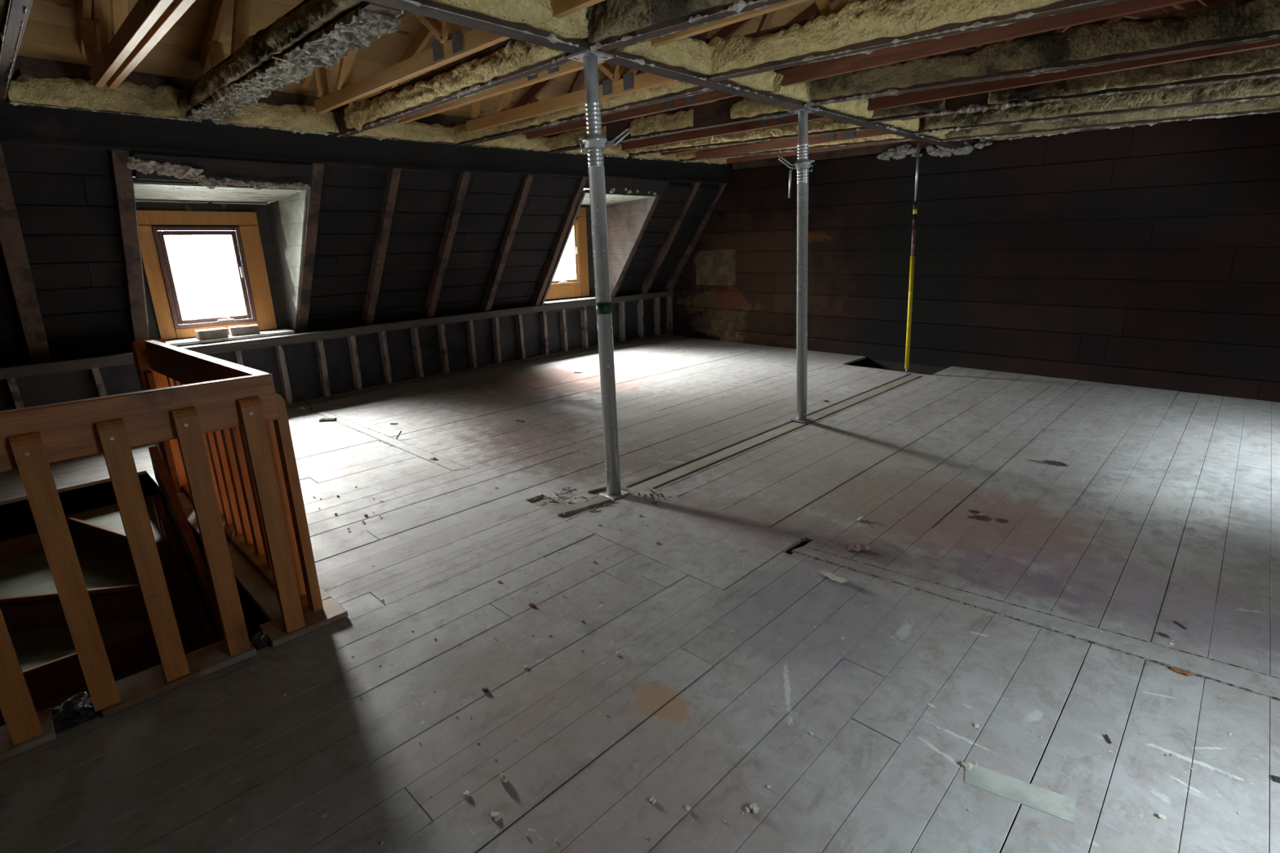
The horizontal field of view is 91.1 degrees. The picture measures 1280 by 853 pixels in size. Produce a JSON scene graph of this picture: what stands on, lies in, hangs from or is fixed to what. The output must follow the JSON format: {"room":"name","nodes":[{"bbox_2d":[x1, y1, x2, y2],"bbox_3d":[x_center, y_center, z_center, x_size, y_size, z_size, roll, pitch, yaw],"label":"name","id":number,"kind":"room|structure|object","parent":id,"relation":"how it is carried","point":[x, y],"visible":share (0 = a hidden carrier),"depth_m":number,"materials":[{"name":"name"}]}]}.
{"room":"attic","nodes":[
{"label":"attic","id":0,"kind":"room"},
{"bbox_2d":[0,144,724,411],"bbox_3d":[-2.689,-1.650,6.364,1.608,2.760,10.140,14,22,42],"label":"wall","id":1,"kind":"structure","parent":0,"point":[64,198],"depth_m":6.22,"materials":[{"name":"black"}]},
{"bbox_2d":[0,142,52,363],"bbox_3d":[-4.454,-1.183,4.479,1.218,1.608,0.123,14,22,42],"label":"rafter","id":2,"kind":"object","parent":1,"relation":"attached to","point":[12,246],"visible":0.94,"depth_m":4.49,"materials":[{"name":"brown wood"}]},
{"bbox_2d":[0,351,134,379],"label":"wall plate","id":3,"kind":"object","parent":1,"relation":"on","point":[54,366],"depth_m":4.94,"materials":[{"name":"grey wood"}]},
{"bbox_2d":[108,149,148,341],"bbox_3d":[-3.999,-1.325,4.929,1.222,1.606,0.104,14,22,42],"label":"rafter","id":4,"kind":"object","parent":1,"relation":"attached to","point":[122,175],"visible":0.84,"depth_m":4.79,"materials":[{"name":"brown wood"}]},
{"bbox_2d":[135,201,294,346],"bbox_3d":[-3.971,-1.482,5.797,0.420,1.550,1.280,14,22,42],"label":"window","id":5,"kind":"structure","parent":1,"relation":"in","point":[248,225],"depth_m":5.83,"materials":[{"name":"brown wood"}]},
{"bbox_2d":[195,327,228,339],"bbox_3d":[-3.950,-0.856,5.787,0.113,0.086,0.246,13,22,40],"label":"brick","id":6,"kind":"object","parent":5,"relation":"on","point":[221,332],"visible":1,"depth_m":5.75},
{"bbox_2d":[228,324,260,336],"bbox_3d":[-3.779,-0.920,5.991,0.240,0.086,0.115,-15,21,-38],"label":"brick","id":7,"kind":"object","parent":5,"relation":"on","point":[246,329],"visible":1,"depth_m":5.95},
{"bbox_2d":[125,155,311,190],"bbox_3d":[-3.141,-1.908,4.774,0.115,0.201,1.208,14,22,42],"label":"remains","id":8,"kind":"object","parent":1,"relation":"attached to","point":[180,171],"visible":1,"depth_m":4.61,"materials":[{"name":"paint"}]},
{"bbox_2d":[297,163,324,333],"bbox_3d":[-3.094,-1.612,5.826,1.221,1.596,0.099,14,22,42],"label":"rafter","id":9,"kind":"object","parent":1,"relation":"attached to","point":[314,193],"visible":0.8,"depth_m":5.71,"materials":[{"name":"brown wood"}]},
{"bbox_2d":[0,55,730,183],"bbox_3d":[-2.232,-2.590,5.615,0.250,0.535,10.110,14,22,42],"label":"header beam","id":10,"kind":"structure","parent":1,"relation":"attached to","point":[60,105],"depth_m":4.87,"materials":[{"name":"brown wood"}]},
{"bbox_2d":[177,0,409,124],"bbox_3d":[-2.110,-2.032,3.551,3.054,0.229,0.337,14,22,42],"label":"joist","id":11,"kind":"object","parent":10,"relation":"attached to","point":[313,34],"visible":1,"depth_m":3.15,"materials":[{"name":"brown wood"}]},
{"bbox_2d":[333,38,573,137],"bbox_3d":[-1.438,-2.256,4.214,3.052,0.248,0.157,14,22,42],"label":"joist","id":12,"kind":"object","parent":10,"relation":"attached to","point":[511,60],"visible":0.94,"depth_m":3.94,"materials":[{"name":"brown wood"}]},
{"bbox_2d":[453,71,714,146],"bbox_3d":[-0.661,-2.503,4.984,3.051,0.224,0.149,14,22,42],"label":"joist","id":13,"kind":"object","parent":10,"relation":"attached to","point":[676,90],"visible":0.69,"depth_m":4.82,"materials":[{"name":"brown wood"}]},
{"bbox_2d":[546,97,795,153],"bbox_3d":[0.111,-2.755,5.747,3.052,0.215,0.146,14,22,42],"label":"joist","id":14,"kind":"object","parent":10,"relation":"attached to","point":[740,109],"visible":0.78,"depth_m":5.48,"materials":[{"name":"brown wood"}]},
{"bbox_2d":[625,117,871,156],"bbox_3d":[0.928,-3.039,6.550,3.055,0.267,0.141,14,22,42],"label":"joist","id":15,"kind":"object","parent":10,"relation":"attached to","point":[824,126],"visible":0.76,"depth_m":6.29,"materials":[{"name":"brown wood"}]},
{"bbox_2d":[677,133,913,162],"bbox_3d":[1.587,-3.246,7.203,3.055,0.265,0.146,14,22,42],"label":"joist","id":16,"kind":"object","parent":10,"relation":"attached to","point":[687,156],"visible":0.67,"depth_m":6.85,"materials":[{"name":"brown wood"}]},
{"bbox_2d":[178,298,595,355],"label":"wall plate","id":17,"kind":"object","parent":1,"relation":"on","point":[271,341],"depth_m":6.69,"materials":[{"name":"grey wood"}]},
{"bbox_2d":[280,345,311,409],"bbox_3d":[-3.312,-0.481,6.112,0.273,0.622,0.087,6,18,23],"label":"cable","id":18,"kind":"object","parent":17,"relation":"hanging from","point":[281,345],"visible":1,"depth_m":6.12,"materials":[{"name":"black plastic"}]},
{"bbox_2d":[360,168,401,324],"bbox_3d":[-2.617,-1.761,6.297,1.217,1.604,0.085,14,22,42],"label":"rafter","id":19,"kind":"object","parent":17,"relation":"on","point":[383,233],"visible":0.91,"depth_m":6.21,"materials":[{"name":"brown wood"}]},
{"bbox_2d":[422,171,471,317],"bbox_3d":[-2.118,-1.925,6.790,1.220,1.618,0.085,14,22,42],"label":"rafter","id":20,"kind":"object","parent":17,"relation":"on","point":[454,214],"visible":0.88,"depth_m":6.71,"materials":[{"name":"brown wood"}]},
{"bbox_2d":[480,174,533,311],"bbox_3d":[-1.581,-2.101,7.321,1.219,1.636,0.086,14,22,42],"label":"rafter","id":21,"kind":"object","parent":17,"relation":"on","point":[491,291],"visible":0.8,"depth_m":7.26,"materials":[{"name":"brown wood"}]},
{"bbox_2d":[529,177,587,306],"bbox_3d":[-1.046,-2.276,7.849,1.223,1.650,0.079,14,22,42],"label":"rafter","id":22,"kind":"object","parent":17,"relation":"on","point":[537,296],"visible":0.85,"depth_m":7.81,"materials":[{"name":"brown wood"}]},
{"bbox_2d":[543,204,595,304],"bbox_3d":[-0.992,-2.424,8.795,0.360,1.550,1.330,14,22,42],"label":"window","id":23,"kind":"structure","parent":1,"relation":"in","point":[582,286],"depth_m":8.97,"materials":[{"name":"brown wood"}]},
{"bbox_2d":[608,187,656,195],"bbox_3d":[-0.053,-2.940,7.813,0.068,0.093,0.894,14,22,42],"label":"remains","id":24,"kind":"object","parent":1,"relation":"attached to","point":[611,190],"visible":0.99,"depth_m":7.72,"materials":[{"name":"paint"}]},
{"bbox_2d":[611,290,673,303],"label":"wall plate","id":25,"kind":"object","parent":1,"relation":"on","point":[658,294],"depth_m":9.76,"materials":[{"name":"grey wood"}]},
{"bbox_2d":[610,194,661,297],"bbox_3d":[-0.082,-2.593,8.802,1.225,1.681,0.084,14,22,42],"label":"rafter","id":26,"kind":"object","parent":25,"relation":"on","point":[658,197],"visible":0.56,"depth_m":8.82,"materials":[{"name":"brown wood"}]},
{"bbox_2d":[638,182,701,293],"bbox_3d":[0.407,-2.754,9.285,1.219,1.701,0.083,14,22,42],"label":"rafter","id":27,"kind":"object","parent":25,"relation":"on","point":[646,286],"visible":0.71,"depth_m":9.29,"materials":[{"name":"brown wood"}]},
{"bbox_2d":[663,183,726,291],"bbox_3d":[0.820,-2.888,9.694,1.224,1.706,0.079,14,22,42],"label":"rafter","id":28,"kind":"object","parent":25,"relation":"on","point":[672,282],"visible":0.66,"depth_m":9.72,"materials":[{"name":"brown wood"}]},
{"bbox_2d":[17,0,1181,118],"bbox_3d":[0.044,-2.760,3.261,7.700,1.523,10.540,14,22,42],"label":"ceiling","id":29,"kind":"structure","parent":0,"point":[50,33],"depth_m":4.28,"materials":[{"name":"brown wood"}]},
{"bbox_2d":[0,335,1279,852],"bbox_3d":[0.043,1.047,4.459,8.929,1.524,10.340,14,22,42],"label":"floor","id":30,"kind":"structure","parent":0,"point":[219,762],"depth_m":2.47,"materials":[{"name":"grey paint"}]},
{"bbox_2d":[0,445,269,726],"bbox_3d":[-3.245,1.863,3.129,3.006,3.040,2.400,14,22,42],"label":"staircase","id":31,"kind":"structure","parent":30,"relation":"on","point":[31,608],"depth_m":3.63,"materials":[{"name":"brown wood"}]},
{"bbox_2d":[132,337,187,493],"bbox_3d":[-3.046,0.105,4.092,0.230,1.345,0.160,14,22,42],"label":"newel post","id":32,"kind":"object","parent":30,"relation":"on","point":[148,379],"visible":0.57,"depth_m":3.97,"materials":[{"name":"brown wood"}]},
{"bbox_2d":[0,373,347,762],"bbox_3d":[-2.135,0.542,1.755,0.170,1.059,2.380,14,22,42],"label":"stair railing","id":33,"kind":"object","parent":30,"relation":"on","point":[32,438],"visible":0.98,"depth_m":2.12,"materials":[{"name":"brown wood"}]},
{"bbox_2d":[47,691,95,724],"bbox_3d":[-1.889,0.941,2.103,0.124,0.072,0.133,14,22,42],"label":"metal fitting","id":34,"kind":"object","parent":33,"relation":"on","point":[84,706],"visible":0.99,"depth_m":2.09,"materials":[{"name":"metal"}]},
{"bbox_2d":[249,631,269,647],"bbox_3d":[-1.496,0.836,2.467,0.074,0.047,0.081,14,22,42],"label":"metal fitting","id":35,"kind":"object","parent":33,"relation":"on","point":[261,639],"visible":0.98,"depth_m":2.46,"materials":[{"name":"metal"}]},
{"bbox_2d":[145,340,331,612],"bbox_3d":[-2.159,0.101,3.266,2.272,1.056,0.145,14,22,42],"label":"railing","id":36,"kind":"object","parent":30,"relation":"on","point":[226,450],"visible":0.62,"depth_m":3.01,"materials":[{"name":"brown wood"}]},
{"bbox_2d":[319,417,336,422],"bbox_3d":[-2.844,-0.062,5.719,0.140,0.026,0.054,-3,16,-6],"label":"wood block","id":37,"kind":"object","parent":30,"relation":"on","point":[322,419],"visible":1,"depth_m":5.70,"materials":[{"name":"grey"}]},
{"bbox_2d":[312,486,383,529],"bbox_3d":[-1.749,0.479,3.807,0.665,0.012,0.315,14,22,42],"label":"crumbs","id":38,"kind":"object","parent":30,"relation":"on","point":[355,486],"visible":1,"depth_m":3.70,"materials":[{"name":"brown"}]},
{"bbox_2d":[428,456,435,460],"bbox_3d":[-1.523,0.236,4.610,0.056,0.029,0.053,14,22,42],"label":"lump","id":39,"kind":"object","parent":30,"relation":"on","point":[433,458],"visible":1,"depth_m":4.60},
{"bbox_2d":[463,790,470,798],"bbox_3d":[-0.494,1.046,1.786,0.018,0.013,0.030,-14,21,-37],"label":"lump","id":40,"kind":"object","parent":30,"relation":"on","point":[467,793],"visible":1,"depth_m":1.78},
{"bbox_2d":[284,332,672,408],"bbox_3d":[-2.884,-0.435,6.944,0.194,0.049,10.107,13,22,40],"label":"plate","id":41,"kind":"object","parent":30,"relation":"on","point":[300,402],"visible":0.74,"depth_m":7.55,"materials":[{"name":"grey wood"}]},
{"bbox_2d":[6,377,24,408],"bbox_3d":[-4.769,-0.101,4.844,0.098,0.569,0.057,14,22,42],"label":"stud","id":42,"kind":"object","parent":41,"relation":"on","point":[12,384],"visible":0.41,"depth_m":4.76,"materials":[{"name":"brown wood"}]},
{"bbox_2d":[90,368,107,396],"bbox_3d":[-4.433,-0.210,5.192,0.100,0.569,0.060,14,22,42],"label":"stud","id":43,"kind":"object","parent":41,"relation":"on","point":[95,372],"visible":0.42,"depth_m":5.11,"materials":[{"name":"brown wood"}]},
{"bbox_2d":[232,351,243,365],"bbox_3d":[-3.738,-0.434,5.900,0.098,0.571,0.051,14,22,42],"label":"stud","id":44,"kind":"object","parent":41,"relation":"on","point":[237,357],"visible":0.26,"depth_m":5.81,"materials":[{"name":"brown wood"}]},
{"bbox_2d":[275,345,293,403],"bbox_3d":[-3.491,-0.514,6.150,0.098,0.573,0.052,14,22,42],"label":"stud","id":45,"kind":"object","parent":41,"relation":"on","point":[279,351],"visible":0.93,"depth_m":6.12,"materials":[{"name":"brown wood"}]},
{"bbox_2d":[314,340,330,396],"bbox_3d":[-3.247,-0.599,6.420,0.099,0.576,0.060,14,22,42],"label":"stud","id":46,"kind":"object","parent":41,"relation":"on","point":[320,350],"visible":0.94,"depth_m":6.39,"materials":[{"name":"brown wood"}]},
{"bbox_2d":[346,335,362,389],"bbox_3d":[-3.042,-0.684,6.695,0.101,0.577,0.056,14,22,42],"label":"stud","id":47,"kind":"object","parent":41,"relation":"on","point":[351,340],"visible":0.93,"depth_m":6.67,"materials":[{"name":"brown wood"}]},
{"bbox_2d":[377,331,392,383],"bbox_3d":[-2.833,-0.771,6.973,0.102,0.579,0.052,14,22,42],"label":"stud","id":48,"kind":"object","parent":41,"relation":"on","point":[382,335],"visible":0.97,"depth_m":6.95,"materials":[{"name":"brown wood"}]},
{"bbox_2d":[409,327,423,377],"bbox_3d":[-2.577,-0.859,7.250,0.098,0.581,0.057,14,22,42],"label":"stud","id":49,"kind":"object","parent":41,"relation":"on","point":[414,331],"visible":0.96,"depth_m":7.22,"materials":[{"name":"brown wood"}]},
{"bbox_2d":[436,324,449,373],"bbox_3d":[-2.351,-0.937,7.495,0.100,0.583,0.051,14,22,42],"label":"stud","id":50,"kind":"object","parent":41,"relation":"on","point":[441,328],"visible":0.94,"depth_m":7.47,"materials":[{"name":"brown wood"}]},
{"bbox_2d":[466,320,477,367],"bbox_3d":[-2.088,-1.025,7.774,0.097,0.584,0.051,14,22,42],"label":"stud","id":51,"kind":"object","parent":41,"relation":"on","point":[469,324],"visible":0.94,"depth_m":7.75,"materials":[{"name":"brown wood"}]},
{"bbox_2d":[491,316,501,363],"bbox_3d":[-1.838,-1.109,8.038,0.100,0.586,0.056,14,22,42],"label":"stud","id":52,"kind":"object","parent":41,"relation":"on","point":[495,321],"visible":0.94,"depth_m":8.02,"materials":[{"name":"brown wood"}]},
{"bbox_2d":[514,314,525,359],"bbox_3d":[-1.588,-1.195,8.312,0.099,0.588,0.060,14,22,42],"label":"stud","id":53,"kind":"object","parent":41,"relation":"on","point":[518,321],"visible":0.96,"depth_m":8.29,"materials":[{"name":"brown wood"}]},
{"bbox_2d":[539,311,548,354],"bbox_3d":[-1.316,-1.287,8.601,0.099,0.590,0.054,14,22,42],"label":"stud","id":54,"kind":"object","parent":41,"relation":"on","point":[543,319],"visible":0.95,"depth_m":8.58,"materials":[{"name":"brown wood"}]},
{"bbox_2d":[559,308,568,351],"bbox_3d":[-1.079,-1.362,8.838,0.098,0.592,0.061,14,22,42],"label":"stud","id":55,"kind":"object","parent":41,"relation":"on","point":[562,322],"visible":0.94,"depth_m":8.82,"materials":[{"name":"brown wood"}]},
{"bbox_2d":[579,306,588,347],"bbox_3d":[-0.811,-1.447,9.106,0.098,0.594,0.054,14,22,42],"label":"stud","id":56,"kind":"object","parent":41,"relation":"on","point":[584,322],"visible":0.93,"depth_m":9.09,"materials":[{"name":"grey wood"}]},
{"bbox_2d":[618,302,625,341],"bbox_3d":[-0.277,-1.615,9.631,0.099,0.597,0.050,14,22,42],"label":"stud","id":57,"kind":"object","parent":41,"relation":"on","point":[621,304],"visible":0.94,"depth_m":9.61,"materials":[{"name":"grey wood"}]},
{"bbox_2d":[636,299,644,337],"bbox_3d":[0.006,-1.705,9.916,0.099,0.600,0.055,14,22,42],"label":"stud","id":58,"kind":"object","parent":41,"relation":"on","point":[639,303],"visible":0.94,"depth_m":9.89,"materials":[{"name":"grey wood"}]},
{"bbox_2d":[653,297,660,335],"bbox_3d":[0.277,-1.790,10.181,0.098,0.601,0.051,14,22,42],"label":"stud","id":59,"kind":"object","parent":41,"relation":"on","point":[656,300],"visible":0.94,"depth_m":10.16,"materials":[{"name":"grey wood"}]},
{"bbox_2d":[666,296,672,333],"bbox_3d":[0.490,-1.858,10.397,0.098,0.603,0.052,14,22,42],"label":"stud","id":60,"kind":"object","parent":41,"relation":"on","point":[668,299],"visible":0.93,"depth_m":10.37,"materials":[{"name":"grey wood"}]},
{"bbox_2d":[481,687,488,693],"bbox_3d":[-0.543,0.925,2.203,0.033,0.013,0.020,14,22,42],"label":"chip","id":61,"kind":"object","parent":30,"relation":"on","point":[485,690],"visible":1,"depth_m":2.20,"materials":[{"name":"brown"}]},
{"bbox_2d":[490,811,501,821],"bbox_3d":[-0.394,1.065,1.717,0.035,0.012,0.024,14,22,42],"label":"lump","id":62,"kind":"object","parent":30,"relation":"on","point":[495,816],"visible":1,"depth_m":1.71,"materials":[{"name":"stone"}]},
{"bbox_2d":[499,773,507,783],"bbox_3d":[-0.395,1.027,1.827,0.019,0.030,0.024,14,22,42],"label":"lump","id":63,"kind":"object","parent":30,"relation":"on","point":[504,779],"visible":1,"depth_m":1.82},
{"bbox_2d":[533,482,615,516],"bbox_3d":[-0.354,0.428,3.847,0.433,0.039,0.531,14,22,42],"label":"board","id":64,"kind":"object","parent":30,"relation":"on","point":[602,500],"visible":0.94,"depth_m":3.75,"materials":[{"name":"grey paint"}]},
{"bbox_2d":[566,48,631,500],"bbox_3d":[-0.190,-0.744,3.568,0.231,2.430,0.226,14,22,42],"label":"prop","id":65,"kind":"object","parent":30,"relation":"on","point":[594,141],"visible":1,"depth_m":3.48,"materials":[{"name":"grey metal"}]},
{"bbox_2d":[649,797,656,804],"bbox_3d":[0.036,1.044,1.751,0.018,0.014,0.018,14,22,42],"label":"lump","id":66,"kind":"object","parent":30,"relation":"on","point":[652,800],"visible":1,"depth_m":1.75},
{"bbox_2d":[638,489,671,503],"bbox_3d":[0.087,0.425,3.863,0.201,0.037,0.186,14,22,42],"label":"clump","id":67,"kind":"object","parent":30,"relation":"on","point":[651,495],"visible":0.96,"depth_m":3.85,"materials":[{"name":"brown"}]},
{"bbox_2d":[324,375,1164,646],"bbox_3d":[-0.018,0.254,4.476,6.184,0.015,5.710,-1,16,2],"label":"crumbs","id":68,"kind":"object","parent":30,"relation":"on","point":[545,498],"visible":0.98,"depth_m":2.98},
{"bbox_2d":[744,803,759,813],"bbox_3d":[0.307,1.046,1.718,0.037,0.021,0.028,4,17,19],"label":"lump","id":69,"kind":"object","parent":30,"relation":"on","point":[754,808],"visible":1,"depth_m":1.71,"materials":[{"name":"stone"}]},
{"bbox_2d":[283,358,1274,845],"bbox_3d":[0.569,0.066,5.058,6.525,0.015,6.905,14,22,42],"label":"chips","id":70,"kind":"object","parent":30,"relation":"on","point":[1161,816],"depth_m":2.20,"materials":[{"name":"paint"}]},
{"bbox_2d":[777,106,818,422],"bbox_3d":[1.271,-1.214,5.066,0.256,2.430,0.316,14,22,42],"label":"prop","id":71,"kind":"object","parent":30,"relation":"on","point":[802,165],"visible":1,"depth_m":4.96,"materials":[{"name":"grey metal"}]},
{"bbox_2d":[818,569,848,583],"bbox_3d":[0.885,0.686,2.871,0.044,0.025,0.151,-9,18,-25],"label":"flake","id":72,"kind":"object","parent":30,"relation":"on","point":[833,577],"visible":1,"depth_m":2.87,"materials":[{"name":"grey"}]},
{"bbox_2d":[848,543,870,551],"bbox_3d":[1.097,0.608,3.143,0.102,0.021,0.065,3,17,13],"label":"scrap","id":73,"kind":"object","parent":30,"relation":"on","point":[860,547],"visible":1,"depth_m":3.14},
{"bbox_2d":[856,516,867,521],"bbox_3d":[1.230,0.510,3.465,0.054,0.030,0.042,14,22,42],"label":"lump","id":74,"kind":"object","parent":30,"relation":"on","point":[861,518],"visible":1,"depth_m":3.46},
{"bbox_2d":[904,143,919,373],"bbox_3d":[2.981,-1.773,6.858,0.167,2.426,0.073,-12,19,-32],"label":"pole","id":75,"kind":"object","parent":30,"relation":"on","point":[915,205],"visible":1,"depth_m":6.86,"materials":[{"name":"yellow metal"}]},
{"bbox_2d":[927,702,937,709],"bbox_3d":[0.971,0.930,2.085,0.032,0.007,0.015,14,22,42],"label":"chip","id":76,"kind":"object","parent":30,"relation":"on","point":[931,705],"visible":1,"depth_m":2.08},
{"bbox_2d":[960,761,972,771],"bbox_3d":[0.960,0.996,1.842,0.029,0.022,0.029,14,22,42],"label":"lump","id":77,"kind":"object","parent":30,"relation":"on","point":[966,766],"visible":1,"depth_m":1.84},
{"bbox_2d":[962,703,972,709],"bbox_3d":[1.086,0.929,2.080,0.032,0.006,0.015,14,22,42],"label":"chip","id":78,"kind":"object","parent":30,"relation":"on","point":[963,704],"visible":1,"depth_m":2.08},
{"bbox_2d":[1105,734,1111,743],"bbox_3d":[1.442,0.963,1.932,0.006,0.006,0.035,4,17,16],"label":"splinter","id":79,"kind":"object","parent":30,"relation":"on","point":[1106,735],"visible":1,"depth_m":1.93,"materials":[{"name":"grey"}]},
{"bbox_2d":[1158,631,1169,638],"bbox_3d":[2.022,0.807,2.421,0.039,0.012,0.022,14,22,42],"label":"chip","id":80,"kind":"object","parent":30,"relation":"on","point":[1162,634],"visible":1,"depth_m":2.42,"materials":[{"name":"brown"}]},
{"bbox_2d":[1173,621,1186,629],"bbox_3d":[2.138,0.786,2.484,0.008,0.006,0.050,-1,16,0],"label":"splinter","id":81,"kind":"object","parent":30,"relation":"on","point":[1176,622],"visible":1,"depth_m":2.48,"materials":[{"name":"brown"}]},
{"bbox_2d":[1171,666,1192,675],"bbox_3d":[1.915,0.865,2.219,0.059,0.018,0.029,14,22,42],"label":"chip","id":82,"kind":"object","parent":30,"relation":"on","point":[1177,670],"visible":1,"depth_m":2.21,"materials":[{"name":"wood"}]},
{"bbox_2d":[1271,775,1279,783],"bbox_3d":[1.842,1.003,1.760,0.100,0.009,0.024,7,18,25],"label":"flake","id":83,"kind":"object","parent":30,"relation":"on","point":[1276,779],"visible":1,"depth_m":1.78,"materials":[{"name":"grey"}]},
{"bbox_2d":[672,17,1279,402],"bbox_3d":[3.646,-1.681,7.430,9.500,6.700,0.120,14,22,42],"label":"wall","id":84,"kind":"structure","parent":0,"point":[1141,255],"depth_m":6.69,"materials":[{"name":"black"}]},
{"bbox_2d":[362,0,965,148],"bbox_3d":[0.087,-2.083,3.438,0.246,0.244,10.090,14,22,42],"label":"beam","id":85,"kind":"structure","parent":84,"relation":"attached to","point":[686,60],"depth_m":3.38,"materials":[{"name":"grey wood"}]},
{"bbox_2d":[0,0,33,99],"bbox_3d":[-2.837,-1.830,2.823,3.050,0.219,0.226,14,22,42],"label":"joist","id":86,"kind":"object","parent":85,"relation":"attached to","point":[14,14],"visible":1,"depth_m":2.80,"materials":[{"name":"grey wood"}]},
{"bbox_2d":[76,0,173,87],"bbox_3d":[-1.390,-2.280,1.847,5.931,1.414,0.080,14,22,42],"label":"roof truss","id":87,"kind":"object","parent":85,"relation":"on","point":[94,39],"visible":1,"depth_m":3.38,"materials":[{"name":"brown wood"}]},
{"bbox_2d":[91,0,195,88],"bbox_3d":[-1.345,-2.294,1.892,5.931,1.414,0.080,14,22,42],"label":"roof truss","id":88,"kind":"object","parent":85,"relation":"on","point":[118,8],"visible":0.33,"depth_m":3.25,"materials":[{"name":"brown wood"}]},
{"bbox_2d":[199,0,252,73],"bbox_3d":[-0.940,-2.421,2.294,5.931,1.414,0.080,14,22,42],"label":"roof truss","id":89,"kind":"object","parent":85,"relation":"on","point":[212,53],"visible":0.3,"depth_m":3.94,"materials":[{"name":"brown wood"}]},
{"bbox_2d":[299,0,604,114],"bbox_3d":[-0.489,-2.561,2.741,5.931,1.414,0.080,14,22,42],"label":"roof truss","id":90,"kind":"object","parent":85,"relation":"on","point":[451,46],"visible":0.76,"depth_m":3.66,"materials":[{"name":"brown wood"}]},
{"bbox_2d":[381,0,808,124],"bbox_3d":[-0.038,-2.702,3.188,5.931,1.414,0.080,14,22,42],"label":"roof truss","id":91,"kind":"object","parent":85,"relation":"on","point":[424,35],"visible":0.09,"depth_m":3.97,"materials":[{"name":"brown wood"}]},
{"bbox_2d":[453,0,856,132],"bbox_3d":[0.412,-2.842,3.635,5.931,1.414,0.080,14,22,42],"label":"roof truss","id":92,"kind":"object","parent":85,"relation":"on","point":[622,83],"visible":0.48,"depth_m":4.65,"materials":[{"name":"brown wood"}]},
{"bbox_2d":[585,0,796,52],"bbox_3d":[0.880,-1.677,2.068,3.092,0.351,0.164,14,22,42],"label":"joist","id":93,"kind":"object","parent":85,"relation":"attached to","point":[612,24],"visible":0.99,"depth_m":2.82,"materials":[{"name":"brown wood"}]},
{"bbox_2d":[511,0,1195,139],"bbox_3d":[0.863,-2.983,4.082,5.931,1.414,0.080,14,22,42],"label":"roof truss","id":94,"kind":"object","parent":85,"relation":"on","point":[891,55],"visible":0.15,"depth_m":3.69,"materials":[{"name":"wood"}]},
{"bbox_2d":[599,0,1222,122],"bbox_3d":[1.313,-3.123,4.529,5.931,1.414,0.080,14,22,42],"label":"roof truss","id":95,"kind":"object","parent":85,"relation":"on","point":[765,22],"visible":0.11,"depth_m":4.85,"materials":[{"name":"wood"}]},
{"bbox_2d":[703,0,1129,81],"bbox_3d":[1.519,-1.856,2.707,3.091,0.306,0.148,14,22,42],"label":"joist","id":96,"kind":"object","parent":85,"relation":"attached to","point":[866,26],"visible":1,"depth_m":3.05,"materials":[{"name":"brown wood"}]},
{"bbox_2d":[661,0,1178,155],"bbox_3d":[2.214,-3.405,5.423,5.931,1.414,0.080,14,22,42],"label":"roof truss","id":97,"kind":"object","parent":85,"relation":"on","point":[811,11],"visible":0.03,"depth_m":5.89,"materials":[{"name":"wood"}]},
{"bbox_2d":[620,0,1279,151],"bbox_3d":[1.764,-3.264,4.976,5.931,1.414,0.080,14,22,42],"label":"roof truss","id":98,"kind":"object","parent":85,"relation":"on","point":[877,103],"visible":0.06,"depth_m":4.65,"materials":[{"name":"wood"}]},
{"bbox_2d":[726,8,1182,163],"bbox_3d":[3.115,-3.686,6.317,5.931,1.414,0.080,14,22,42],"label":"roof truss","id":99,"kind":"object","parent":85,"relation":"on","point":[1142,14],"visible":0.06,"depth_m":7.46,"materials":[{"name":"wood"}]},
{"bbox_2d":[695,0,1235,159],"bbox_3d":[2.664,-3.545,5.870,5.931,1.414,0.080,14,22,42],"label":"roof truss","id":100,"kind":"object","parent":85,"relation":"on","point":[792,142],"visible":0.2,"depth_m":6.96,"materials":[{"name":"wood"}]},
{"bbox_2d":[804,0,1279,106],"bbox_3d":[2.306,-2.095,3.490,3.091,0.316,0.141,14,22,42],"label":"joist","id":101,"kind":"object","parent":85,"relation":"attached to","point":[1235,22],"visible":0.98,"depth_m":3.41,"materials":[{"name":"brown wood"}]},
{"bbox_2d":[866,44,1279,123],"bbox_3d":[3.022,-2.309,4.204,3.091,0.285,0.140,14,22,42],"label":"joist","id":102,"kind":"object","parent":85,"relation":"attached to","point":[1264,63],"visible":0.83,"depth_m":4.09,"materials":[{"name":"brown wood"}]},
{"bbox_2d":[912,75,1279,134],"bbox_3d":[3.668,-2.516,4.843,3.091,0.283,0.137,14,22,42],"label":"joist","id":103,"kind":"object","parent":85,"relation":"attached to","point":[1251,89],"visible":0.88,"depth_m":4.83,"materials":[{"name":"brown wood"}]},
{"bbox_2d":[941,97,1279,142],"bbox_3d":[4.189,-2.680,5.359,3.091,0.274,0.131,14,22,42],"label":"joist","id":104,"kind":"object","parent":85,"relation":"attached to","point":[1273,105],"visible":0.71,"depth_m":5.37,"materials":[{"name":"brown wood"}]},
{"bbox_2d":[693,248,735,285],"bbox_3d":[1.139,-2.438,9.628,0.810,0.540,0.002,14,22,42],"label":"paper scrap","id":105,"kind":"object","parent":84,"relation":"attached to","point":[715,267],"visible":1,"depth_m":9.60,"materials":[{"name":"paper"}]},
{"bbox_2d":[732,112,1271,169],"bbox_3d":[3.548,-3.149,6.876,6.210,0.328,0.126,14,22,42],"label":"board","id":106,"kind":"object","parent":84,"relation":"attached to","point":[899,150],"visible":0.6,"depth_m":7.33,"materials":[{"name":"brown wood"}]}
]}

